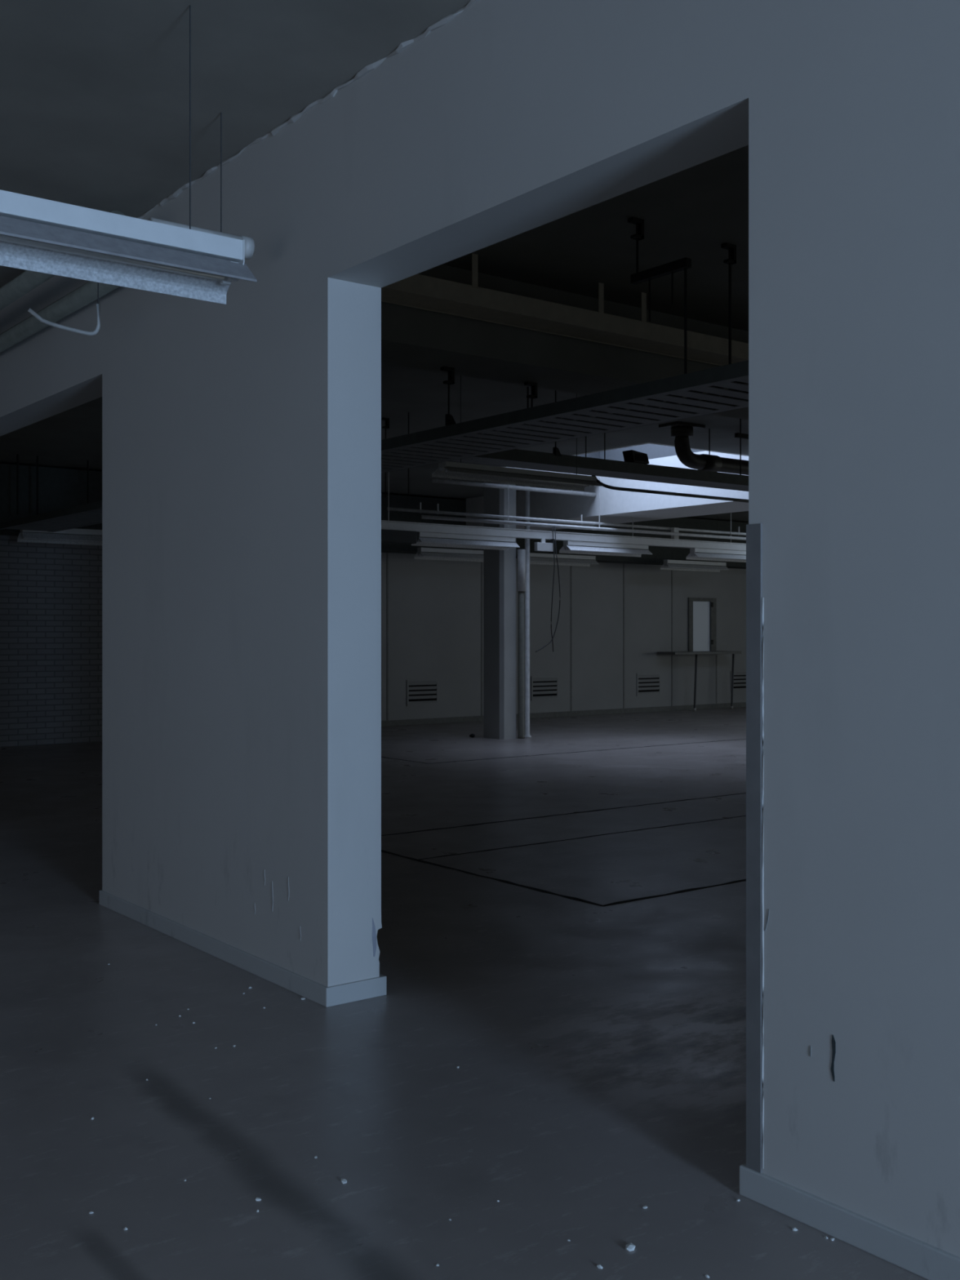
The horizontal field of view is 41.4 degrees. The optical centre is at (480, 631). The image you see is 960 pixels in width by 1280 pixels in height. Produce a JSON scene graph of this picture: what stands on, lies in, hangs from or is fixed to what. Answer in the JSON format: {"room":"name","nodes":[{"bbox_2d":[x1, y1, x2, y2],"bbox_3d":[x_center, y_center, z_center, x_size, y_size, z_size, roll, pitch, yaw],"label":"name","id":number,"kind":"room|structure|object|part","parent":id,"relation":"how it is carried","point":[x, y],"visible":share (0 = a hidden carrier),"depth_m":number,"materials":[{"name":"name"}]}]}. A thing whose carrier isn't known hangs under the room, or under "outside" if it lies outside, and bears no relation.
{"room":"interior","nodes":[
{"label":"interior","id":0,"kind":"room"},
{"bbox_2d":[0,534,102,746],"bbox_3d":[-8.591,-0.325,14.877,12.600,3.650,0.250,0,0,-38],"label":"brick wall","id":1,"kind":"structure","parent":0,"point":[51,594],"depth_m":16.93,"materials":[{"name":"grey brick"}]},
{"bbox_2d":[0,0,748,522],"bbox_3d":[5.675,-2.300,11.463,31.600,0.300,25.800,0,0,-38],"label":"ceiling","id":2,"kind":"structure","parent":0,"point":[95,94],"depth_m":5.75,"materials":[{"name":"paint"}]},
{"bbox_2d":[17,528,102,545],"bbox_3d":[-5.055,-1.634,16.189,1.580,1.032,0.236,0,0,-38],"label":"fluorescent light","id":3,"kind":"object","parent":2,"relation":"hanging from","point":[93,537],"visible":0.43,"depth_m":16.03,"materials":[{"name":"white metal"}]},
{"bbox_2d":[0,4,257,304],"bbox_3d":[-1.468,-1.664,3.997,1.580,0.972,0.236,0,0,-38],"label":"fluorescent light","id":4,"kind":"object","parent":2,"relation":"hanging from","point":[37,234],"visible":1,"depth_m":4.20,"materials":[{"name":"white metal"}]},
{"bbox_3d":[-0.854,-1.309,4.471,0.004,0.118,0.100,0,0,-38],"label":"plate","id":5,"kind":"part","parent":4,"relation":"part of","materials":[{"name":"white ceramic"}]},
{"bbox_2d":[148,112,254,259],"bbox_3d":[-1.143,-1.859,5.208,0.440,0.583,0.092,0,0,-38],"label":"pipe","id":6,"kind":"object","parent":2,"relation":"hanging from","point":[249,242],"visible":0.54,"depth_m":5.26,"materials":[{"name":"metal"}]},
{"bbox_2d":[381,417,389,497],"bbox_3d":[-0.957,-1.750,12.784,0.080,0.800,0.040,0,0,-38],"label":"rod","id":7,"kind":"object","parent":2,"relation":"hanging from","point":[387,420],"visible":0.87,"depth_m":12.78,"materials":[{"name":"black metal"}]},
{"bbox_3d":[-0.949,-1.750,12.790,0.012,0.800,0.010,0,0,-38],"label":"rod","id":8,"kind":"part","parent":7,"relation":"part of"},
{"bbox_2d":[408,412,408,493],"bbox_3d":[-0.700,-1.750,12.451,0.012,0.800,0.010,0,0,-38],"label":"rod","id":9,"kind":"object","parent":2,"relation":"hanging from","point":[408,412],"visible":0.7,"depth_m":12.45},
{"bbox_2d":[431,477,595,497],"bbox_3d":[0.509,-2.035,17.203,2.845,0.230,0.060,0,0,-38],"label":"conduit","id":10,"kind":"object","parent":2,"relation":"attached to","point":[433,480],"visible":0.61,"depth_m":17.12,"materials":[{"name":"grey metal"}]},
{"bbox_2d":[431,375,603,490],"bbox_3d":[0.327,-1.672,10.174,1.580,0.957,0.236,0,0,-38],"label":"fluorescent light","id":11,"kind":"object","parent":2,"relation":"hanging from","point":[454,470],"visible":0.92,"depth_m":10.12,"materials":[{"name":"white metal"}]},
{"bbox_3d":[-0.287,-1.266,9.699,0.004,0.065,0.100,0,0,-38],"label":"plate","id":12,"kind":"part","parent":11,"relation":"part of","materials":[{"name":"white metal"}]},
{"bbox_2d":[552,390,561,456],"bbox_3d":[0.646,-1.810,10.610,0.062,0.680,0.040,0,0,-38],"label":"rod","id":13,"kind":"object","parent":2,"relation":"hanging from","point":[555,450],"visible":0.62,"depth_m":10.59,"materials":[{"name":"black metal"}]},
{"bbox_2d":[439,441,748,491],"bbox_3d":[3.338,-1.438,12.893,10.150,0.095,0.340,0,0,-38],"label":"fluorescent light fixture","id":14,"kind":"object","parent":13,"relation":"hanging from","point":[515,458],"visible":0.4,"depth_m":11.06,"materials":[{"name":"metal"}]},
{"bbox_3d":[3.238,-1.438,13.021,10.150,0.095,0.015,0,0,-38],"label":"rail","id":15,"kind":"part","parent":14,"relation":"part of","materials":[{"name":"metal"}]},
{"bbox_2d":[450,456,748,491],"bbox_3d":[3.338,-1.392,12.893,10.150,0.004,0.310,0,0,-38],"label":"tray","id":16,"kind":"object","parent":14,"relation":"on","point":[522,462],"depth_m":11.08,"materials":[{"name":"metal"}]},
{"bbox_2d":[622,449,648,463],"bbox_3d":[1.381,-1.540,11.239,0.218,0.109,0.124,0,0,-38],"label":"floodlight","id":17,"kind":"object","parent":14,"relation":"on","point":[631,455],"visible":0.8,"depth_m":11.18,"materials":[{"name":"black plastic"}]},
{"bbox_2d":[593,475,748,502],"bbox_3d":[3.484,-1.369,13.249,6.306,0.169,0.044,0,0,-38],"label":"conduit","id":18,"kind":"object","parent":14,"relation":"attached to","point":[606,486],"visible":0.52,"depth_m":11.94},
{"bbox_2d":[381,471,746,562],"bbox_3d":[1.682,-1.620,17.856,11.500,1.060,0.236,0,0,-38],"label":"light trunking","id":19,"kind":"object","parent":2,"relation":"hanging from","point":[393,525],"depth_m":17.81,"materials":[{"name":"white metal"}]},
{"bbox_2d":[381,528,416,544],"bbox_3d":[-1.305,-1.176,15.548,1.150,0.152,0.200,0,0,-38],"label":"box","id":20,"kind":"object","parent":19,"relation":"attached to","point":[388,536],"visible":0.44,"depth_m":15.66,"materials":[{"name":"black plastic"}]},
{"bbox_2d":[534,538,555,552],"bbox_3d":[0.870,-1.165,17.115,0.310,0.181,0.060,0,0,-38],"label":"box","id":21,"kind":"object","parent":19,"relation":"attached to","point":[539,546],"visible":1,"depth_m":17.09,"materials":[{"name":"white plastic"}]},
{"bbox_3d":[1.178,-1.202,17.467,0.004,0.102,0.100,0,0,-38],"label":"plate","id":22,"kind":"part","parent":19,"relation":"part of","materials":[{"name":"white metal"}]},
{"bbox_2d":[386,502,746,540],"bbox_3d":[2.529,-1.496,18.600,9.250,0.288,0.101,0,0,-38],"label":"conduit","id":23,"kind":"object","parent":19,"relation":"on","point":[437,512],"visible":0.88,"depth_m":17.53,"materials":[{"name":"grey metal"}]},
{"bbox_3d":[1.792,-1.171,17.942,1.580,0.163,0.236,0,0,-38],"label":"fluorescent light","id":24,"kind":"part","parent":19,"relation":"part of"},
{"bbox_3d":[3.180,-1.202,19.014,0.004,0.102,0.100,0,0,-38],"label":"plate","id":25,"kind":"part","parent":19,"relation":"part of","materials":[{"name":"white metal"}]},
{"bbox_3d":[3.794,-1.171,19.489,1.580,0.163,0.236,0,0,-38],"label":"fluorescent light","id":26,"kind":"part","parent":19,"relation":"part of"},
{"bbox_2d":[381,264,748,419],"bbox_3d":[7.979,-1.900,14.111,24.115,0.500,0.530,0,0,-38],"label":"ceiling beam","id":27,"kind":"structure","parent":2,"relation":"attached to","point":[411,337],"depth_m":7.94,"materials":[{"name":"concrete"}]},
{"bbox_2d":[440,366,456,425],"bbox_3d":[-0.195,-1.470,7.938,0.100,0.360,0.040,0,0,-38],"label":"rod","id":28,"kind":"object","parent":27,"relation":"hanging from","point":[450,420],"visible":0.97,"depth_m":7.93,"materials":[{"name":"black metal"}]},
{"bbox_3d":[-0.195,-1.470,7.938,0.012,0.360,0.010,0,0,-38],"label":"rod","id":29,"kind":"part","parent":28,"relation":"part of","materials":[{"name":"black metal"}]},
{"bbox_2d":[524,381,537,425],"bbox_3d":[0.336,-1.470,8.412,0.080,0.360,0.040,0,0,-38],"label":"rod","id":30,"kind":"object","parent":27,"relation":"hanging from","point":[534,385],"visible":0.68,"depth_m":8.41,"materials":[{"name":"black metal"}]},
{"bbox_3d":[0.317,-1.455,8.396,0.012,0.330,0.010,0,0,-38],"label":"rod","id":31,"kind":"part","parent":30,"relation":"part of","materials":[{"name":"black metal"}]},
{"bbox_3d":[0.344,-1.470,8.418,0.012,0.360,0.010,0,0,-38],"label":"rod","id":32,"kind":"part","parent":30,"relation":"part of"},
{"bbox_2d":[381,253,748,365],"bbox_3d":[3.894,-2.003,10.415,13.100,0.294,0.256,0,0,-38],"label":"air duct","id":33,"kind":"object","parent":2,"relation":"attached to","point":[473,301],"visible":0.33,"depth_m":7.69,"materials":[{"name":"grey metal"}]},
{"bbox_2d":[420,478,746,540],"bbox_3d":[2.773,-1.783,18.611,8.850,0.734,0.048,0,0,-38],"label":"conduit","id":34,"kind":"object","parent":2,"relation":"attached to","point":[423,517],"visible":0.8,"depth_m":17.51,"materials":[{"name":"grey metal"}]},
{"bbox_2d":[535,526,559,652],"bbox_3d":[0.959,-0.580,17.030,0.190,1.698,0.628,0,0,28],"label":"cable","id":35,"kind":"object","parent":34,"relation":"hanging from","point":[554,526],"visible":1,"depth_m":17.04,"materials":[{"name":"black rubber"}]},
{"bbox_2d":[551,527,555,652],"bbox_3d":[0.993,-0.577,17.203,0.052,1.692,0.286,0,0,7],"label":"cable","id":36,"kind":"object","parent":34,"relation":"hanging from","point":[552,527],"visible":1,"depth_m":17.08,"materials":[{"name":"black rubber"}]},
{"bbox_2d":[604,432,605,459],"bbox_3d":[1.077,-1.810,10.969,0.010,0.680,0.009,0,0,-38],"label":"rod","id":37,"kind":"object","parent":2,"relation":"hanging from","point":[605,433],"visible":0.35,"depth_m":10.96,"materials":[{"name":"black metal"}]},
{"bbox_2d":[466,459,748,531],"bbox_3d":[3.225,-1.900,16.963,1.150,0.500,9.800,0,0,-38],"label":"skylight","id":38,"kind":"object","parent":2,"relation":"attached to","point":[616,506],"depth_m":17.83,"materials":[{"name":"white paint"}]},
{"bbox_2d":[413,547,483,561],"bbox_3d":[-0.314,-1.385,19.916,1.580,0.531,0.236,0,0,-38],"label":"fluorescent light","id":39,"kind":"object","parent":38,"relation":"hanging from","point":[433,553],"visible":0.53,"depth_m":19.77,"materials":[{"name":"white metal"}]},
{"bbox_3d":[-0.928,-1.237,19.441,0.004,0.106,0.100,0,0,-38],"label":"plate","id":40,"kind":"part","parent":39,"relation":"part of","materials":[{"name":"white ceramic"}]},
{"bbox_2d":[529,538,599,566],"bbox_3d":[1.323,-1.385,21.181,1.580,0.531,0.236,0,0,-38],"label":"fluorescent light","id":41,"kind":"object","parent":38,"relation":"hanging from","point":[536,558],"visible":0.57,"depth_m":21.19,"materials":[{"name":"white metal"}]},
{"bbox_2d":[502,442,748,479],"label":"window","id":42,"kind":"structure","parent":2,"relation":"attached to","point":[663,455],"depth_m":17.07,"materials":[{"name":"glass"}]},
{"bbox_2d":[627,216,691,373],"bbox_3d":[0.913,-1.720,6.488,0.080,0.860,0.390,0,0,-38],"label":"rod","id":43,"kind":"object","parent":2,"relation":"hanging from","point":[683,264],"visible":1,"depth_m":6.48,"materials":[{"name":"black metal"}]},
{"bbox_2d":[0,360,748,532],"bbox_3d":[-1.673,-1.255,10.398,0.676,0.070,12.500,0,0,-38],"label":"cable tray","id":44,"kind":"object","parent":43,"relation":"hanging from","point":[421,448],"visible":0.44,"depth_m":7.46,"materials":[{"name":"metal"}]},
{"bbox_3d":[0.820,-1.995,6.625,0.012,0.310,0.010,0,0,-38],"label":"rod","id":45,"kind":"part","parent":43,"relation":"part of","materials":[{"name":"black metal"}]},
{"bbox_3d":[0.875,-1.720,6.553,0.010,0.240,0.009,0,0,-38],"label":"rod","id":46,"kind":"part","parent":43,"relation":"part of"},
{"bbox_3d":[0.973,-1.745,6.427,0.010,0.190,0.009,0,0,-38],"label":"rod","id":47,"kind":"part","parent":43,"relation":"part of","materials":[{"name":"black metal"}]},
{"bbox_3d":[1.028,-1.565,6.356,0.014,0.550,0.012,0,0,-38],"label":"rod","id":48,"kind":"part","parent":43,"relation":"part of","materials":[{"name":"black metal"}]},
{"bbox_2d":[660,560,728,572],"bbox_3d":[3.934,-1.635,23.199,1.580,1.031,0.236,0,0,-38],"label":"fluorescent light","id":49,"kind":"object","parent":2,"relation":"hanging from","point":[677,565],"visible":0.97,"depth_m":23.14,"materials":[{"name":"white metal"}]},
{"bbox_3d":[3.321,-1.237,22.725,0.004,0.106,0.100,0,0,-38],"label":"plate","id":50,"kind":"part","parent":49,"relation":"part of","materials":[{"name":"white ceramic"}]},
{"bbox_2d":[658,421,748,475],"bbox_3d":[4.392,-1.924,14.971,6.200,0.453,0.280,0,0,-38],"label":"drain pipe","id":51,"kind":"object","parent":2,"relation":"hanging from","point":[681,431],"visible":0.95,"depth_m":13.23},
{"bbox_3d":[2.097,-2.135,13.198,0.400,0.030,0.280,0,0,-38],"label":"flange plate","id":52,"kind":"part","parent":51,"relation":"part of","materials":[{"name":"black metal"}]},
{"bbox_2d":[720,242,736,389],"bbox_3d":[1.382,-1.720,7.059,0.080,0.860,0.040,0,0,-38],"label":"rod","id":53,"kind":"object","parent":2,"relation":"hanging from","point":[731,248],"visible":0.89,"depth_m":7.06,"materials":[{"name":"black metal"}]},
{"bbox_3d":[1.390,-1.720,7.065,0.016,0.860,0.014,0,0,-38],"label":"rod","id":54,"kind":"part","parent":53,"relation":"part of","materials":[{"name":"black metal"}]},
{"bbox_2d":[734,418,748,474],"bbox_3d":[2.565,-1.810,12.118,0.360,0.680,0.040,0,0,-38],"label":"rod","id":55,"kind":"object","parent":2,"relation":"hanging from","point":[740,435],"visible":0.56,"depth_m":12.04,"materials":[{"name":"black metal"}]},
{"bbox_3d":[2.470,-1.810,12.045,0.012,0.680,0.010,0,0,-38],"label":"rod","id":56,"kind":"part","parent":55,"relation":"part of","materials":[{"name":"black metal"}]},
{"bbox_2d":[0,706,927,1279],"bbox_3d":[5.675,1.599,11.463,31.600,0.202,25.800,0,0,-38],"label":"floor","id":57,"kind":"structure","parent":0,"point":[563,906],"depth_m":4.56,"materials":[{"name":"paint"}]},
{"bbox_2d":[340,1178,346,1183],"bbox_3d":[-0.371,1.496,3.463,0.018,0.008,0.023,0,0,-5],"label":"chip","id":58,"kind":"object","parent":57,"relation":"on","point":[343,1180],"visible":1,"depth_m":3.46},
{"bbox_2d":[483,481,515,739],"bbox_3d":[0.279,-0.325,17.954,0.260,3.650,0.410,0,0,-38],"label":"column","id":59,"kind":"structure","parent":57,"relation":"on","point":[499,566],"depth_m":17.83,"materials":[{"name":"paint"}]},
{"bbox_2d":[516,549,525,738],"bbox_3d":[0.581,0.170,17.890,0.120,2.660,0.114,0,0,-38],"label":"pipe","id":60,"kind":"object","parent":57,"relation":"on","point":[521,553],"visible":1,"depth_m":17.85,"materials":[{"name":"grey metal"}]},
{"bbox_2d":[524,485,531,737],"bbox_3d":[0.669,-0.325,17.997,0.124,3.649,0.118,0,0,-38],"label":"pipe","id":61,"kind":"object","parent":57,"relation":"on","point":[526,735],"visible":0.85,"depth_m":17.97,"materials":[{"name":"grey metal"}]},
{"bbox_2d":[625,1242,635,1251],"bbox_3d":[0.365,1.494,3.087,0.029,0.011,0.023,0,0,-36],"label":"chip","id":62,"kind":"object","parent":57,"relation":"on","point":[630,1246],"visible":1,"depth_m":3.08,"materials":[{"name":"white stone"}]},
{"bbox_2d":[657,650,741,711],"bbox_3d":[4.205,0.938,24.280,1.850,1.125,0.460,0,0,-38],"label":"table","id":63,"kind":"object","parent":57,"relation":"on","point":[695,653],"visible":1,"depth_m":24.11,"materials":[{"name":"metal"}]},
{"bbox_3d":[4.091,0.960,24.117,0.090,1.081,0.040,0,0,-38],"label":"leg","id":64,"kind":"part","parent":63,"relation":"part of","materials":[{"name":"metal"}]},
{"bbox_3d":[4.922,0.960,24.759,0.090,1.081,0.040,0,0,-38],"label":"leg","id":65,"kind":"part","parent":63,"relation":"part of","materials":[{"name":"metal"}]},
{"bbox_2d":[411,532,519,550],"bbox_3d":[-0.170,-1.171,16.425,1.580,0.163,0.236,0,0,-38],"label":"fluorescent light","id":66,"kind":"object","parent":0,"point":[423,539],"visible":0.88,"depth_m":16.38,"materials":[{"name":"white metal"}]},
{"bbox_3d":[-0.784,-1.202,15.951,0.004,0.102,0.100,0,0,-38],"label":"plate","id":67,"kind":"part","parent":66,"relation":"part of","materials":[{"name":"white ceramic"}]},
{"bbox_2d":[0,0,959,1257],"bbox_3d":[-0.845,-0.325,5.603,0.262,3.650,23.900,0,0,-38],"label":"wall","id":68,"kind":"structure","parent":0,"point":[854,158],"depth_m":3.87,"materials":[{"name":"white paint"}]},
{"bbox_2d":[0,280,119,352],"bbox_3d":[-4.942,-1.860,10.589,0.100,0.100,11.000,0,0,-38],"label":"pipe","id":69,"kind":"object","parent":68,"relation":"attached to","point":[87,293],"visible":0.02,"depth_m":7.29,"materials":[{"name":"grey metal"}]},
{"bbox_2d":[0,210,124,310],"bbox_3d":[-5.104,-1.975,10.463,0.104,0.104,11.000,0,0,-38],"label":"pipe","id":70,"kind":"object","parent":68,"relation":"attached to","point":[27,281],"visible":0.23,"depth_m":7.15,"materials":[{"name":"grey metal"}]},
{"bbox_2d":[27,282,100,335],"bbox_3d":[-2.073,-1.721,6.360,0.381,0.442,0.024,0,0,-38],"label":"cable","id":71,"kind":"object","parent":70,"relation":"hanging from","point":[32,312],"visible":0.87,"depth_m":6.38,"materials":[{"name":"plastic"}]},
{"bbox_3d":[-2.078,-1.582,6.356,0.366,0.166,0.021,0,0,-38],"label":"bent rod","id":72,"kind":"part","parent":71,"relation":"part of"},
{"bbox_2d":[99,889,386,1007],"bbox_3d":[-1.241,1.461,6.120,0.288,0.078,2.427,0,0,-38],"label":"baseboard","id":73,"kind":"structure","parent":68,"relation":"attached to","point":[339,994],"depth_m":5.56,"materials":[{"name":"paint"}]},
{"bbox_2d":[137,0,479,218],"bbox_3d":[-0.935,-2.145,5.509,0.043,0.042,23.665,0,0,-38],"label":"trim","id":74,"kind":"structure","parent":68,"relation":"attached to","point":[445,20],"depth_m":5.06,"materials":[{"name":"white paint"}]},
{"bbox_2d":[746,523,762,1173],"bbox_3d":[0.744,0.569,3.374,0.056,1.707,0.049,0,0,-38],"label":"guard","id":75,"kind":"object","parent":68,"relation":"attached to","point":[753,531],"visible":1,"depth_m":3.35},
{"bbox_2d":[739,1163,959,1279],"bbox_3d":[3.626,1.461,-0.182,0.281,0.078,9.238,0,0,-38],"label":"baseboard","id":76,"kind":"structure","parent":68,"relation":"attached to","point":[926,1260],"depth_m":3.11,"materials":[{"name":"paint"}]},
{"bbox_2d":[381,552,746,720],"bbox_3d":[3.690,-0.325,24.334,18.400,3.650,0.206,0,0,-38],"label":"wall","id":77,"kind":"structure","parent":0,"point":[615,620],"depth_m":22.59,"materials":[{"name":"paint"}]},
{"bbox_2d":[0,463,748,568],"bbox_3d":[-1.067,-1.690,20.187,31.000,0.860,0.550,0,0,-38],"label":"ceiling beam","id":78,"kind":"structure","parent":77,"relation":"attached to","point":[59,488],"depth_m":19.71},
{"bbox_2d":[406,679,438,706],"bbox_3d":[-0.930,0.985,20.630,0.620,0.420,0.016,0,0,-38],"label":"air vent","id":79,"kind":"object","parent":77,"relation":"in","point":[424,691],"visible":1,"depth_m":20.63,"materials":[{"name":"metal"}]},
{"bbox_2d":[530,675,558,700],"bbox_3d":[1.135,0.985,22.226,0.620,0.420,0.016,0,0,-38],"label":"air vent","id":80,"kind":"object","parent":77,"relation":"in","point":[542,687],"visible":1,"depth_m":22.22,"materials":[{"name":"metal"}]},
{"bbox_2d":[381,702,746,726],"bbox_3d":[3.747,1.455,24.243,18.380,0.090,0.020,0,0,-38],"label":"baseboard","id":81,"kind":"structure","parent":77,"relation":"attached to","point":[582,713],"depth_m":22.62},
{"bbox_2d":[636,672,660,696],"bbox_3d":[3.161,0.985,23.792,0.620,0.420,0.016,0,0,-38],"label":"air vent","id":82,"kind":"object","parent":77,"relation":"in","point":[647,684],"visible":1,"depth_m":23.78,"materials":[{"name":"metal"}]},
{"bbox_2d":[688,597,716,651],"bbox_3d":[4.317,-0.130,24.680,0.775,1.060,0.065,0,0,-38],"label":"window","id":83,"kind":"structure","parent":77,"relation":"in","point":[699,614],"depth_m":24.70,"materials":[{"name":"grey"}]},
{"bbox_3d":[4.284,-0.105,24.689,0.515,0.970,0.010,0,0,-38],"label":"pane","id":84,"kind":"part","parent":83,"relation":"part of","materials":[{"name":"grey"}]},
{"bbox_2d":[730,670,746,692],"bbox_3d":[5.218,0.985,25.382,0.620,0.420,0.016,0,0,-38],"label":"air vent","id":85,"kind":"object","parent":77,"relation":"in","point":[740,677],"visible":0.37,"depth_m":25.35,"materials":[{"name":"metal"}]}
]}

